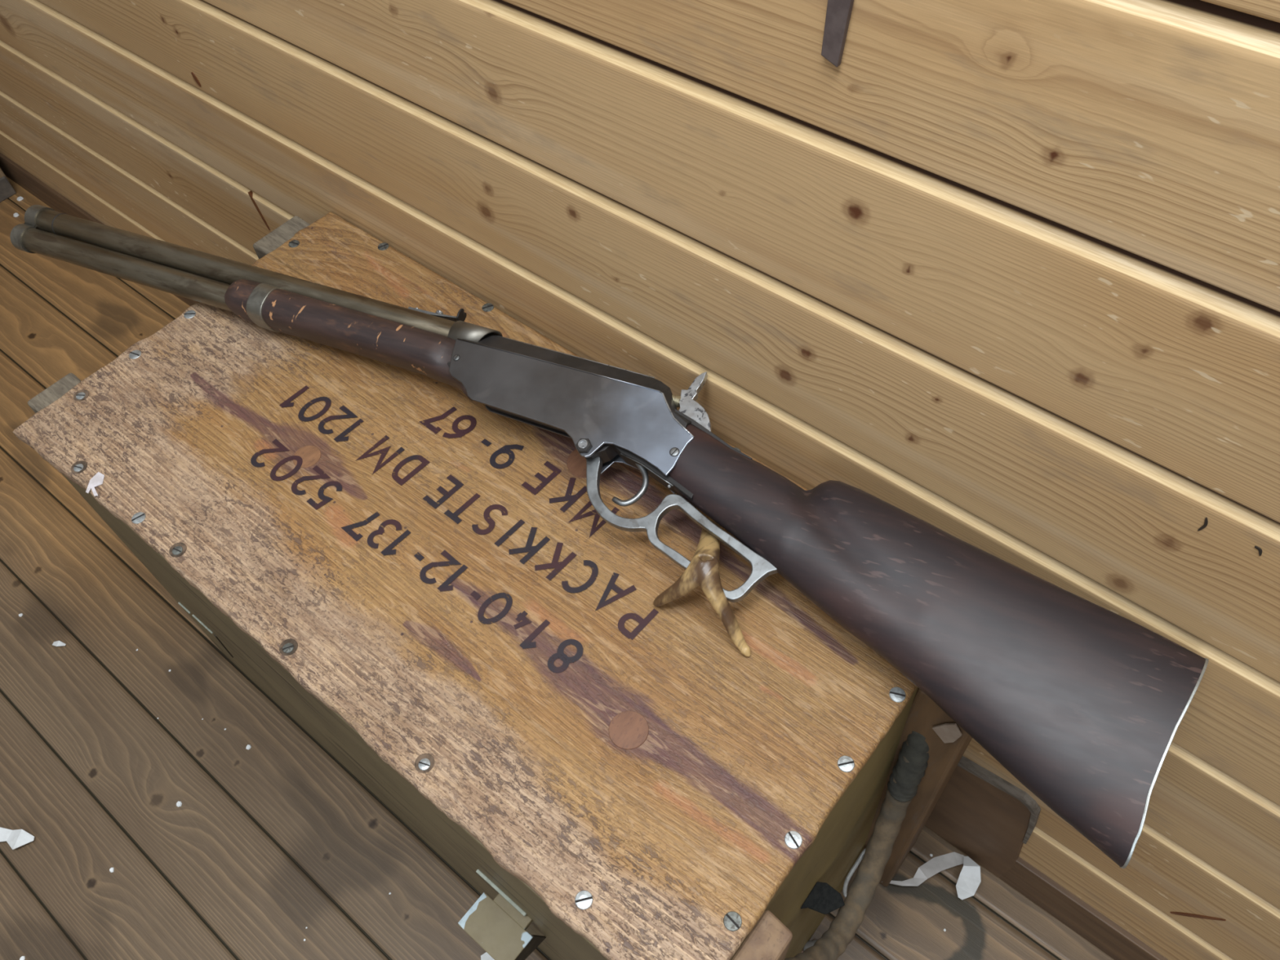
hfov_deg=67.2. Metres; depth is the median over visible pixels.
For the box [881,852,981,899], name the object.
strip
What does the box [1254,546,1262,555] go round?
wood nick
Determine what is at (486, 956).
paper scrap
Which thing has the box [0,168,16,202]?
storage box
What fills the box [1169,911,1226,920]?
resin streak
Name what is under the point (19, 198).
chip
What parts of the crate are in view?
panel, panel, rope handle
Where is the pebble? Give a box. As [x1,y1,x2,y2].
[803,938,817,951]
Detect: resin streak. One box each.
[191,71,200,86]
[248,191,270,230]
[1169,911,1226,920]
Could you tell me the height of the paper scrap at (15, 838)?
0.006 m
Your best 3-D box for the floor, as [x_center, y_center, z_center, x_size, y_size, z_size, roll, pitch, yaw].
[-0.633,0.405,0.949,2.850,0.004,1.239,32,62,24]
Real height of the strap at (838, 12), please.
0.176 m
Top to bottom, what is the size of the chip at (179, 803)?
0.001 m
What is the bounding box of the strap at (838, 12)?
[821,0,853,66]
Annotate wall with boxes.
[0,0,1279,959]
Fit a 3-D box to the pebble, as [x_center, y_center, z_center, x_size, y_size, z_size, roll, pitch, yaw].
[0.159,0.427,0.873,0.023,0.017,0.019,32,62,24]
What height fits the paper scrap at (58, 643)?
0.003 m
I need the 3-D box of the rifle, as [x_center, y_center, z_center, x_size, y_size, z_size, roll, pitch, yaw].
[-0.121,-0.070,0.714,1.003,0.078,0.157,28,60,21]
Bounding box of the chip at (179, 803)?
[176,800,182,807]
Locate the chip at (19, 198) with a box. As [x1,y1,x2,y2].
[17,196,23,200]
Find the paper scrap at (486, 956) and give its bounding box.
[480,951,494,959]
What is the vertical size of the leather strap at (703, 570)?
0.046 m
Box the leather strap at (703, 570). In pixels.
[653,517,750,657]
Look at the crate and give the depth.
0.65 m
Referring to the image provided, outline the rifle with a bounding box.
[9,204,1208,868]
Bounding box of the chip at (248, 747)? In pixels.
[245,744,251,749]
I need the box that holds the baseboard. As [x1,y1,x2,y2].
[0,152,1168,959]
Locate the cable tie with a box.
[842,848,866,897]
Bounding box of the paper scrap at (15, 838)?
[0,826,34,849]
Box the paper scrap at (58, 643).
[52,640,66,646]
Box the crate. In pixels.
[12,211,972,959]
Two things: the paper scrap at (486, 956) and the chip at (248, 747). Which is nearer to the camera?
the paper scrap at (486, 956)
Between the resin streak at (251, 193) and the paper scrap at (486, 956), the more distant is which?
the resin streak at (251, 193)
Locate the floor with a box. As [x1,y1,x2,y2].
[0,175,1114,959]
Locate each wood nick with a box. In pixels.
[1197,517,1208,531]
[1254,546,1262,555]
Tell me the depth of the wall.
0.55 m
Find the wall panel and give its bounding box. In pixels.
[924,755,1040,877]
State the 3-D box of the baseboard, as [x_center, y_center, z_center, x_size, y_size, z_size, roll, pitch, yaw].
[-0.112,0.071,1.121,2.505,0.060,0.010,32,62,24]
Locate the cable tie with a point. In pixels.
(859, 860)

